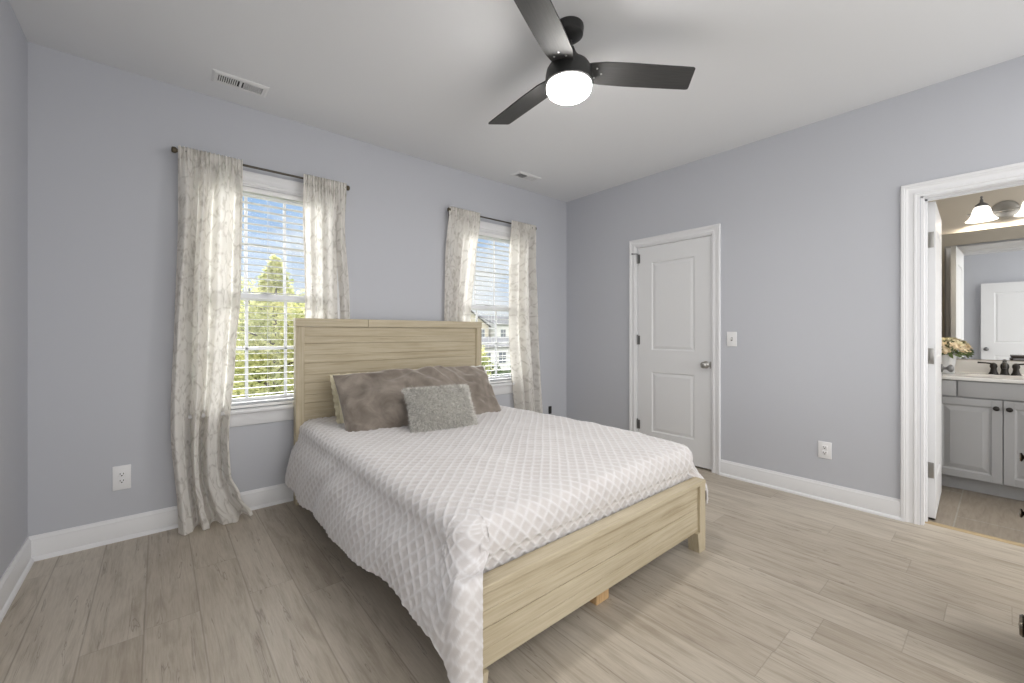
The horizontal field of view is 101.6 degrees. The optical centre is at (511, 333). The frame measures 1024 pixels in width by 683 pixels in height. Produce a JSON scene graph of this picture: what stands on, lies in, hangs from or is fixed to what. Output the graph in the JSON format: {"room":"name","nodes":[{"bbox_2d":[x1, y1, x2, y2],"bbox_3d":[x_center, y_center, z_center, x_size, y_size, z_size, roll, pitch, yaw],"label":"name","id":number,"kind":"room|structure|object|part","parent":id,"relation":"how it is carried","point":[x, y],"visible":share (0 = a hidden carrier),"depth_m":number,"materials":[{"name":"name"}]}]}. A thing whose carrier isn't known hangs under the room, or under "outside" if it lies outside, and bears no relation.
{"room":"bedroom","nodes":[
{"label":"bedroom","id":0,"kind":"room"},
{"bbox_2d":[0,0,27,578],"bbox_3d":[-1.328,-0.166,0.659,0.120,2.740,3.940,0,0,-40],"label":"wall","id":1,"kind":"structure","parent":0,"point":[13,42],"depth_m":1.98,"materials":[{"name":"grey paint"}]},
{"bbox_2d":[0,537,33,623],"bbox_3d":[-1.310,1.139,0.752,0.028,0.130,3.820,0,0,-40],"label":"baseboard","id":2,"kind":"structure","parent":1,"relation":"attached to","point":[12,579],"depth_m":1.95,"materials":[{"name":"white paint"}]},
{"bbox_2d":[28,42,565,536],"bbox_3d":[-1.002,-0.166,3.606,4.423,2.740,0.140,0,0,-40],"label":"wall","id":3,"kind":"structure","parent":0,"point":[103,168],"depth_m":2.50,"materials":[{"name":"grey paint"}]},
{"bbox_2d":[112,464,130,490],"bbox_3d":[-2.273,0.842,2.433,0.080,0.140,0.010,0,0,-40],"label":"wall outlet","id":4,"kind":"object","parent":3,"relation":"attached to","point":[121,475],"visible":1,"depth_m":2.43,"materials":[{"name":"white plastic"}]},
{"bbox_2d":[118,471,125,476],"bbox_3d":[-2.271,0.822,2.431,0.033,0.027,0.004,0,0,-40],"label":"receptacle","id":5,"kind":"object","parent":4,"relation":"attached to","point":[120,473],"depth_m":2.43,"materials":[{"name":"white plastic"}]},
{"bbox_2d":[118,478,125,483],"bbox_3d":[-2.271,0.861,2.431,0.033,0.027,0.004,0,0,-40],"label":"receptacle","id":6,"kind":"object","parent":4,"relation":"attached to","point":[120,480],"depth_m":2.43,"materials":[{"name":"white plastic"}]},
{"bbox_2d":[29,483,293,561],"bbox_3d":[-0.948,1.139,3.542,4.183,0.130,0.028,0,0,-40],"label":"baseboard","id":7,"kind":"structure","parent":3,"relation":"attached to","point":[83,537],"depth_m":2.42,"materials":[{"name":"white paint"}]},
{"bbox_2d":[171,146,349,190],"bbox_3d":[-1.670,-1.057,2.882,1.059,0.139,0.104,0,0,-40],"label":"curtain rod","id":8,"kind":"object","parent":3,"relation":"attached to","point":[173,149],"visible":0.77,"depth_m":2.84,"materials":[{"name":"grey metal"}]},
{"bbox_2d":[170,145,252,535],"bbox_3d":[-1.883,0.032,2.629,0.419,2.332,0.181,0,0,-40],"label":"curtain","id":9,"kind":"object","parent":8,"relation":"hanging from","point":[210,186],"visible":1,"depth_m":2.62,"materials":[{"name":"fabric"}]},
{"bbox_3d":[-1.648,-1.107,2.856,0.977,0.015,0.015,0,0,-40],"label":"rod","id":10,"kind":"part","parent":8,"relation":"part of","materials":[{"name":"grey"}]},
{"bbox_2d":[303,174,349,318],"bbox_3d":[-1.351,0.024,3.139,0.422,2.320,0.107,0,0,-40],"label":"curtain","id":11,"kind":"object","parent":8,"relation":"hanging from","point":[324,200],"visible":0.52,"depth_m":3.11,"materials":[{"name":"fabric"}]},
{"bbox_2d":[188,170,339,426],"bbox_3d":[-1.731,-0.234,2.960,1.010,1.722,0.185,0,0,-40],"label":"window","id":12,"kind":"structure","parent":3,"relation":"in","point":[258,415],"depth_m":2.94,"materials":[{"name":"white paint"}]},
{"bbox_2d":[236,300,293,397],"bbox_3d":[-1.759,0.110,2.993,0.724,0.680,0.012,0,0,-40],"label":"grille","id":13,"kind":"object","parent":12,"relation":"attached to","point":[246,348],"depth_m":3.00,"materials":[{"name":"white plastic"}]},
{"bbox_2d":[231,186,304,408],"bbox_3d":[-1.718,-0.244,2.944,0.772,1.506,0.063,0,0,-40],"label":"window blind","id":14,"kind":"object","parent":12,"relation":"attached to","point":[246,189],"visible":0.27,"depth_m":2.95,"materials":[{"name":"white plastic"}]},
{"bbox_3d":[-1.720,0.499,2.946,0.768,0.019,0.048,0,0,-40],"label":"rail","id":15,"kind":"part","parent":14,"relation":"part of","materials":[{"name":"white plastic"}]},
{"bbox_3d":[-1.720,-0.228,2.946,0.542,1.439,0.055,0,0,-40],"label":"ladder cord","id":16,"kind":"part","parent":14,"relation":"part of","materials":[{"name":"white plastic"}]},
{"bbox_3d":[-1.759,0.111,2.993,0.776,0.778,0.030,0,0,-40],"label":"sash","id":17,"kind":"part","parent":12,"relation":"part of","materials":[{"name":"white plastic"}]},
{"bbox_3d":[-1.780,-0.615,3.017,0.776,0.769,0.030,0,0,-40],"label":"sash","id":18,"kind":"part","parent":12,"relation":"part of","materials":[{"name":"white plastic"}]},
{"bbox_2d":[242,197,303,294],"bbox_3d":[-1.780,-0.624,3.017,0.724,0.691,0.012,0,0,-40],"label":"grille","id":19,"kind":"object","parent":12,"relation":"attached to","point":[245,198],"depth_m":3.00,"materials":[{"name":"white plastic"}]},
{"bbox_3d":[-1.694,-0.289,2.915,0.965,1.612,0.022,0,0,-40],"label":"casing","id":20,"kind":"part","parent":12,"relation":"part of","materials":[{"name":"white paint"}]},
{"bbox_2d":[447,207,536,229],"bbox_3d":[-0.183,-1.064,4.139,1.095,0.139,0.104,0,0,-40],"label":"curtain rod","id":21,"kind":"object","parent":3,"relation":"attached to","point":[448,208],"visible":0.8,"depth_m":4.07,"materials":[{"name":"grey metal"}]},
{"bbox_2d":[444,206,479,321],"bbox_3d":[-0.477,0.021,3.875,0.389,2.326,0.106,0,0,-40],"label":"curtain","id":22,"kind":"object","parent":21,"relation":"hanging from","point":[463,225],"visible":0.54,"depth_m":3.87,"materials":[{"name":"fabric"}]},
{"bbox_3d":[-0.162,-1.114,4.114,1.013,0.015,0.015,0,0,-40],"label":"rod","id":23,"kind":"part","parent":21,"relation":"part of","materials":[{"name":"grey"}]},
{"bbox_2d":[509,220,542,413],"bbox_3d":[0.151,0.016,4.391,0.451,2.316,0.122,0,0,-40],"label":"curtain","id":24,"kind":"object","parent":21,"relation":"hanging from","point":[523,297],"visible":0.84,"depth_m":4.35,"materials":[{"name":"fabric"}]},
{"bbox_2d":[471,221,513,394],"bbox_3d":[-0.232,-0.234,4.227,1.010,1.722,0.185,0,0,-40],"label":"window","id":25,"kind":"structure","parent":3,"relation":"in","point":[500,388],"depth_m":4.28,"materials":[{"name":"white paint"}]},
{"bbox_2d":[471,231,511,383],"bbox_3d":[-0.219,-0.244,4.211,0.772,1.506,0.063,0,0,-40],"label":"window blind","id":26,"kind":"object","parent":25,"relation":"attached to","point":[483,234],"visible":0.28,"depth_m":4.23,"materials":[{"name":"white plastic"}]},
{"bbox_3d":[-0.221,-0.228,4.214,0.542,1.439,0.055,0,0,-40],"label":"ladder cord","id":27,"kind":"part","parent":26,"relation":"part of","materials":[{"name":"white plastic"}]},
{"bbox_3d":[-0.221,0.499,4.214,0.768,0.019,0.048,0,0,-40],"label":"rail","id":28,"kind":"part","parent":26,"relation":"part of","materials":[{"name":"white plastic"}]},
{"bbox_2d":[474,241,508,304],"bbox_3d":[-0.281,-0.624,4.285,0.724,0.691,0.012,0,0,-40],"label":"grille","id":29,"kind":"object","parent":25,"relation":"attached to","point":[493,241],"depth_m":4.35,"materials":[{"name":"white plastic"}]},
{"bbox_3d":[-0.261,0.111,4.261,0.776,0.778,0.030,0,0,-40],"label":"sash","id":30,"kind":"part","parent":25,"relation":"part of","materials":[{"name":"white plastic"}]},
{"bbox_2d":[476,310,508,375],"bbox_3d":[-0.261,0.110,4.261,0.724,0.680,0.012,0,0,-40],"label":"grille","id":31,"kind":"object","parent":25,"relation":"attached to","point":[496,343],"depth_m":4.33,"materials":[{"name":"white plastic"}]},
{"bbox_3d":[-0.281,-0.615,4.285,0.776,0.769,0.030,0,0,-40],"label":"sash","id":32,"kind":"part","parent":25,"relation":"part of","materials":[{"name":"white plastic"}]},
{"bbox_3d":[-0.195,-0.289,4.183,0.965,1.612,0.022,0,0,-40],"label":"casing","id":33,"kind":"part","parent":25,"relation":"part of","materials":[{"name":"white paint"}]},
{"bbox_2d":[0,466,1023,682],"bbox_3d":[1.107,1.264,2.312,5.973,0.120,4.840,0,0,-40],"label":"floor","id":34,"kind":"structure","parent":0,"point":[784,587],"depth_m":1.81,"materials":[{"name":"brown wood"}]},
{"bbox_2d":[293,318,705,682],"bbox_3d":[-0.234,0.549,2.639,1.605,1.309,2.176,0,0,-40],"label":"bed","id":35,"kind":"object","parent":34,"relation":"on","point":[525,595],"visible":0.48,"depth_m":2.04,"materials":[{"name":"brown wood"}]},
{"bbox_3d":[-1.504,0.579,2.950,0.058,1.250,0.062,0,0,-40],"label":"post","id":36,"kind":"part","parent":35,"relation":"part of","materials":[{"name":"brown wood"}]},
{"bbox_3d":[-0.915,-0.076,3.445,1.601,0.059,0.066,0,0,-40],"label":"rail","id":37,"kind":"part","parent":35,"relation":"part of","materials":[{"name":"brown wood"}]},
{"bbox_3d":[-0.919,0.489,3.450,1.481,1.067,0.042,0,0,-40],"label":"headboard","id":38,"kind":"part","parent":35,"relation":"part of","materials":[{"name":"brown wood"}]},
{"bbox_3d":[-0.329,0.579,3.943,0.058,1.250,0.062,0,0,-40],"label":"post","id":39,"kind":"part","parent":35,"relation":"part of","materials":[{"name":"brown wood"}]},
{"bbox_3d":[-0.129,1.022,1.347,0.088,0.364,0.062,0,0,-40],"label":"leg","id":40,"kind":"part","parent":35,"relation":"part of","materials":[{"name":"brown wood"}]},
{"bbox_2d":[285,406,707,682],"bbox_3d":[-0.181,0.873,2.632,1.853,0.532,2.160,0,0,-40],"label":"coverlet","id":41,"kind":"object","parent":35,"relation":"on","point":[438,510],"visible":0.88,"depth_m":1.85,"materials":[{"name":"white fabric"}]},
{"bbox_2d":[330,369,413,423],"bbox_3d":[-0.962,0.504,3.118,0.705,0.426,0.271,0,0,-40],"label":"bed pillow","id":42,"kind":"object","parent":41,"relation":"on","point":[339,416],"visible":0.09,"depth_m":2.92,"materials":[{"name":"beige fabric"}]},
{"bbox_2d":[333,365,500,431],"bbox_3d":[-0.629,0.477,3.109,1.252,0.450,0.422,0,0,-40],"label":"pillow","id":43,"kind":"object","parent":41,"relation":"on","point":[368,400],"visible":0.64,"depth_m":2.86,"materials":[{"name":"beige fabric"}]},
{"bbox_2d":[401,383,478,433],"bbox_3d":[-0.477,0.519,2.813,0.511,0.349,0.298,0,0,-30],"label":"throw cushion","id":44,"kind":"object","parent":41,"relation":"on","point":[449,406],"visible":0.87,"depth_m":2.75,"materials":[{"name":"grey fabric"}]},
{"bbox_3d":[0.450,0.965,1.831,1.537,0.254,0.026,0,0,-40],"label":"footboard","id":45,"kind":"part","parent":35,"relation":"part of","materials":[{"name":"brown wood"}]},
{"bbox_3d":[0.447,0.828,1.835,1.605,0.024,0.068,0,0,-40],"label":"cap rail","id":46,"kind":"part","parent":35,"relation":"part of","materials":[{"name":"brown wood"}]},
{"bbox_3d":[1.024,1.022,2.321,0.088,0.364,0.062,0,0,-40],"label":"leg","id":47,"kind":"part","parent":35,"relation":"part of","materials":[{"name":"brown wood"}]},
{"bbox_2d":[942,379,1023,500],"bbox_3d":[3.848,0.781,3.058,0.577,0.845,1.640,0,0,-40],"label":"vanity cabinet","id":48,"kind":"object","parent":34,"relation":"on","point":[983,422],"visible":0.53,"depth_m":3.09,"materials":[{"name":"grey paint"}]},
{"bbox_3d":[3.275,0.424,3.349,0.019,0.116,0.396,0,0,-40],"label":"drawer","id":49,"kind":"part","parent":48,"relation":"part of","materials":[{"name":"grey paint"}]},
{"bbox_3d":[3.435,0.794,3.161,0.019,0.604,0.360,0,0,-40],"label":"door","id":50,"kind":"part","parent":48,"relation":"part of","materials":[{"name":"grey paint"}]},
{"bbox_2d":[942,360,1023,383],"bbox_3d":[3.856,0.292,3.062,0.562,0.132,1.655,0,0,-40],"label":"countertop","id":51,"kind":"structure","parent":48,"relation":"on","point":[967,370],"depth_m":3.33,"materials":[{"name":"stone"}]},
{"bbox_2d":[942,354,956,373],"bbox_3d":[3.573,0.255,3.448,0.140,0.152,0.140,0,0,-40],"label":"flower vase","id":52,"kind":"object","parent":51,"relation":"on","point":[946,360],"visible":0.4,"depth_m":3.40,"materials":[{"name":"white ceramic"}]},
{"bbox_2d":[942,337,970,357],"bbox_3d":[3.572,0.172,3.448,0.282,0.275,0.302,0,0,-40],"label":"flower bouquet","id":53,"kind":"object","parent":52,"relation":"in","point":[954,344],"visible":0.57,"depth_m":3.36,"materials":[{"name":"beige plant"}]},
{"bbox_2d":[977,360,1023,375],"bbox_3d":[3.879,0.273,3.288,0.203,0.115,0.220,0,0,2],"label":"sink faucet","id":54,"kind":"object","parent":51,"relation":"on","point":[1004,366],"visible":0.98,"depth_m":3.27,"materials":[{"name":"brown metal"}]},
{"bbox_3d":[3.830,0.281,3.360,0.056,0.100,0.114,0,0,-40],"label":"handle","id":55,"kind":"part","parent":54,"relation":"part of","materials":[{"name":"brown metal"}]},
{"bbox_3d":[3.842,0.273,3.257,0.169,0.115,0.054,0,0,-40],"label":"spout","id":56,"kind":"part","parent":54,"relation":"part of","materials":[{"name":"brown metal"}]},
{"bbox_3d":[3.942,0.281,3.228,0.056,0.100,0.114,0,0,-40],"label":"handle","id":57,"kind":"part","parent":54,"relation":"part of","materials":[{"name":"brown metal"}]},
{"bbox_3d":[3.598,0.424,2.969,0.019,0.116,0.586,0,0,-40],"label":"drawer","id":58,"kind":"part","parent":48,"relation":"part of","materials":[{"name":"grey paint"}]},
{"bbox_3d":[3.671,0.794,2.882,0.019,0.604,0.360,0,0,-40],"label":"door","id":59,"kind":"part","parent":48,"relation":"part of","materials":[{"name":"grey paint"}]},
{"bbox_2d":[9,0,1023,201],"bbox_3d":[0.270,-1.596,2.101,4.423,0.120,4.080,0,0,-40],"label":"ceiling","id":60,"kind":"structure","parent":0,"point":[426,80],"depth_m":2.35,"materials":[{"name":"white paint"}]},
{"bbox_2d":[211,69,269,97],"bbox_3d":[-1.673,-1.531,2.574,0.290,0.011,0.144,0,0,-40],"label":"ceiling vent","id":61,"kind":"object","parent":60,"relation":"in","point":[217,76],"visible":1,"depth_m":2.56,"materials":[{"name":"white metal"}]},
{"bbox_2d":[510,171,540,181],"bbox_3d":[0.136,-1.531,4.097,0.290,0.011,0.144,0,0,-40],"label":"ceiling vent","id":62,"kind":"object","parent":60,"relation":"in","point":[522,175],"visible":1,"depth_m":4.08,"materials":[{"name":"white metal"}]},
{"bbox_2d":[488,0,694,124],"bbox_3d":[0.198,-1.357,2.180,1.171,0.358,1.070,0,0,-40],"label":"ceiling fan","id":63,"kind":"object","parent":60,"relation":"hanging from","point":[570,77],"visible":1,"depth_m":2.05,"materials":[{"name":"black metal"}]},
{"bbox_3d":[0.075,-1.311,2.392,0.146,0.034,0.580,0,0,-35],"label":"blade","id":64,"kind":"part","parent":63,"relation":"part of","materials":[{"name":"black wood"}]},
{"bbox_3d":[0.133,-1.311,1.762,0.146,0.034,0.580,0,0,25],"label":"blade","id":65,"kind":"part","parent":63,"relation":"part of","materials":[{"name":"black wood"}]},
{"bbox_3d":[0.286,-1.211,2.094,0.223,0.065,0.223,0,0,-40],"label":"lamp shade","id":66,"kind":"part","parent":63,"relation":"part of","materials":[{"name":"white glass"}]},
{"bbox_3d":[0.649,-1.311,2.128,0.580,0.034,0.146,0,0,-5],"label":"blade","id":67,"kind":"part","parent":63,"relation":"part of","materials":[{"name":"black wood"}]},
{"bbox_2d":[566,56,1023,524],"bbox_3d":[1.958,-0.166,3.437,0.120,2.740,3.940,0,0,-40],"label":"wall","id":68,"kind":"structure","parent":0,"point":[809,216],"depth_m":3.11,"materials":[{"name":"grey paint"}]},
{"bbox_2d":[629,223,720,474],"bbox_3d":[1.514,0.136,3.919,0.176,2.135,0.895,0,0,-40],"label":"door","id":69,"kind":"structure","parent":68,"relation":"in","point":[675,277],"depth_m":3.86,"materials":[{"name":"white paint"}]},
{"bbox_3d":[1.676,0.279,3.642,0.066,0.064,0.064,0,0,-40],"label":"knob","id":70,"kind":"part","parent":69,"relation":"part of","materials":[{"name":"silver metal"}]},
{"bbox_2d":[727,332,736,345],"bbox_3d":[1.829,0.050,3.481,0.020,0.122,0.080,0,0,-40],"label":"light switch","id":71,"kind":"object","parent":68,"relation":"attached to","point":[731,336],"visible":1,"depth_m":3.48,"materials":[{"name":"white plastic"}]},
{"bbox_2d":[720,459,903,521],"bbox_3d":[1.862,1.139,3.435,0.028,0.130,3.820,0,0,-40],"label":"baseboard","id":72,"kind":"structure","parent":68,"relation":"attached to","point":[889,507],"depth_m":3.02,"materials":[{"name":"white paint"}]},
{"bbox_2d":[818,441,831,459],"bbox_3d":[2.245,0.840,2.997,0.010,0.120,0.080,0,0,-40],"label":"wall outlet","id":73,"kind":"object","parent":68,"relation":"attached to","point":[824,448],"visible":1,"depth_m":2.99,"materials":[{"name":"white plastic"}]},
{"bbox_2d":[901,162,1023,524],"bbox_3d":[3.109,0.130,2.613,0.858,2.147,0.897,0,0,-40],"label":"door frame","id":74,"kind":"structure","parent":68,"relation":"in","point":[1012,175],"depth_m":2.65,"materials":[{"name":"white paint"}]},
{"bbox_3d":[3.205,0.259,3.073,0.064,0.064,0.066,0,0,-42],"label":"knob","id":75,"kind":"part","parent":74,"relation":"part of","materials":[{"name":"silver metal"}]},
{"bbox_2d":[925,521,1023,546],"bbox_3d":[2.859,1.199,2.402,0.050,0.010,0.715,0,0,-40],"label":"trim","id":76,"kind":"structure","parent":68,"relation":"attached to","point":[928,522],"depth_m":2.49,"materials":[{"name":"beige wood"}]},
{"bbox_2d":[928,185,1023,361],"bbox_3d":[4.200,-0.166,3.186,0.120,2.740,2.180,0,0,-40],"label":"wall","id":77,"kind":"structure","parent":0,"point":[953,211],"depth_m":3.50,"materials":[{"name":"beige paint"}]},
{"bbox_2d":[942,225,1023,360],"bbox_3d":[4.070,-0.318,3.240,0.006,1.073,1.590,0,0,-40],"label":"wall mirror","id":78,"kind":"object","parent":77,"relation":"attached to","point":[983,270],"visible":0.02,"depth_m":3.44,"materials":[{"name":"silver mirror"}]},
{"bbox_2d":[955,360,1023,374],"bbox_3d":[4.062,0.281,3.236,0.022,0.110,1.655,0,0,-40],"label":"backsplash","id":79,"kind":"structure","parent":77,"relation":"attached to","point":[968,366],"depth_m":3.45,"materials":[{"name":"stone"}]},
{"bbox_2d":[965,196,1023,222],"bbox_3d":[3.892,-1.009,3.288,0.216,0.198,0.442,0,0,-40],"label":"vanity light","id":80,"kind":"object","parent":77,"relation":"attached to","point":[982,212],"visible":1,"depth_m":3.34,"materials":[{"name":"white glass"}]},
{"bbox_3d":[3.797,-0.967,3.377,0.184,0.114,0.184,0,0,-40],"label":"lamp shade","id":81,"kind":"part","parent":80,"relation":"part of","materials":[{"name":"white glass"}]},
{"bbox_3d":[3.959,-0.991,3.353,0.030,0.152,0.160,0,0,-40],"label":"plate","id":82,"kind":"part","parent":80,"relation":"part of","materials":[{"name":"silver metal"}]},
{"bbox_3d":[3.963,-0.967,3.180,0.184,0.114,0.184,0,0,-40],"label":"lamp shade","id":83,"kind":"part","parent":80,"relation":"part of","materials":[{"name":"white glass"}]},
{"bbox_2d":[1018,614,1023,636],"bbox_3d":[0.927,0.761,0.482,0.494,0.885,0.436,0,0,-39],"label":"handle","id":84,"kind":"object","parent":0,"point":[1021,616],"visible":1,"depth_m":0.64,"materials":[{"name":"grey metal"}]},
{"bbox_2d":[1019,453,1023,517],"bbox_3d":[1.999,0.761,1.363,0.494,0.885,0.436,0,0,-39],"label":"handle","id":85,"kind":"object","parent":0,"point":[1021,456],"visible":1,"depth_m":1.52,"materials":[{"name":"black metal"}]},
{"bbox_3d":[1.869,0.659,1.521,0.033,0.033,0.028,0,0,-39],"label":"knob","id":86,"kind":"part","parent":85,"relation":"part of","materials":[{"name":"grey metal"}]},
{"bbox_3d":[1.869,0.454,1.521,0.033,0.033,0.028,0,0,-39],"label":"knob","id":87,"kind":"part","parent":85,"relation":"part of","materials":[{"name":"grey metal"}]},
{"label":"outside","id":88,"kind":"structure","parent":0,"visible":0},
{"bbox_2d":[237,359,510,386],"bbox_3d":[-28.308,4.454,85.588,180.000,0.300,159.400,0,0,-40],"label":"ground","id":89,"kind":"structure","parent":88,"point":[504,371],"depth_m":46.74,"materials":[{"name":"green plant"}]},
{"bbox_2d":[233,306,269,395],"bbox_3d":[-7.392,1.399,9.198,3.584,5.814,3.477,0,0,-28],"label":"tree","id":90,"kind":"object","parent":89,"relation":"on","point":[236,355],"visible":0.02,"depth_m":9.76,"materials":[{"name":"green plant"}]},
{"bbox_2d":[232,254,304,397],"bbox_3d":[-4.521,1.389,7.738,3.604,5.834,4.334,0,0,-3],"label":"tree","id":91,"kind":"object","parent":89,"relation":"on","point":[259,334],"visible":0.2,"depth_m":7.57,"materials":[{"name":"green plant"}]},
{"bbox_2d":[234,276,304,395],"bbox_3d":[-8.564,1.200,13.636,5.106,6.212,5.230,0,0,-40],"label":"tree","id":92,"kind":"object","parent":89,"relation":"on","point":[253,281],"visible":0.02,"depth_m":12.88,"materials":[{"name":"green plant"}]},
{"bbox_2d":[264,289,304,393],"bbox_3d":[-4.981,1.353,11.759,3.612,5.906,3.385,0,0,-31],"label":"tree","id":93,"kind":"object","parent":89,"relation":"on","point":[302,289],"visible":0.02,"depth_m":11.33,"materials":[{"name":"green plant"}]},
{"bbox_2d":[471,310,490,336],"bbox_3d":[-11.473,-0.146,82.407,10.400,8.900,10.800,0,0,-40],"label":"house","id":94,"kind":"structure","parent":89,"relation":"on","point":[484,332],"depth_m":80.61,"materials":[{"name":"beige"}]},
{"bbox_2d":[481,345,494,376],"bbox_3d":[-1.149,2.315,14.754,1.275,3.985,1.139,0,0,-1],"label":"street tree","id":95,"kind":"object","parent":89,"relation":"on","point":[483,352],"visible":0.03,"depth_m":14.68,"materials":[{"name":"green plant"}]},
{"bbox_2d":[479,315,508,336],"bbox_3d":[-2.047,0.354,89.070,12.200,7.900,10.800,0,0,-40],"label":"house","id":96,"kind":"structure","parent":89,"relation":"on","point":[500,323],"depth_m":83.04,"materials":[{"name":"white"}]},
{"bbox_2d":[481,337,510,370],"bbox_3d":[-5.001,2.379,49.900,12.300,3.850,8.800,0,0,-40],"label":"house","id":97,"kind":"structure","parent":89,"relation":"on","point":[500,355],"depth_m":47.92,"materials":[{"name":"white"}]},
{"bbox_2d":[489,363,502,376],"bbox_3d":[-1.290,3.038,25.952,1.849,2.542,1.866,0,0,-40],"label":"shrub","id":98,"kind":"object","parent":89,"relation":"on","point":[492,372],"visible":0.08,"depth_m":25.94,"materials":[{"name":"green plant"}]}
]}

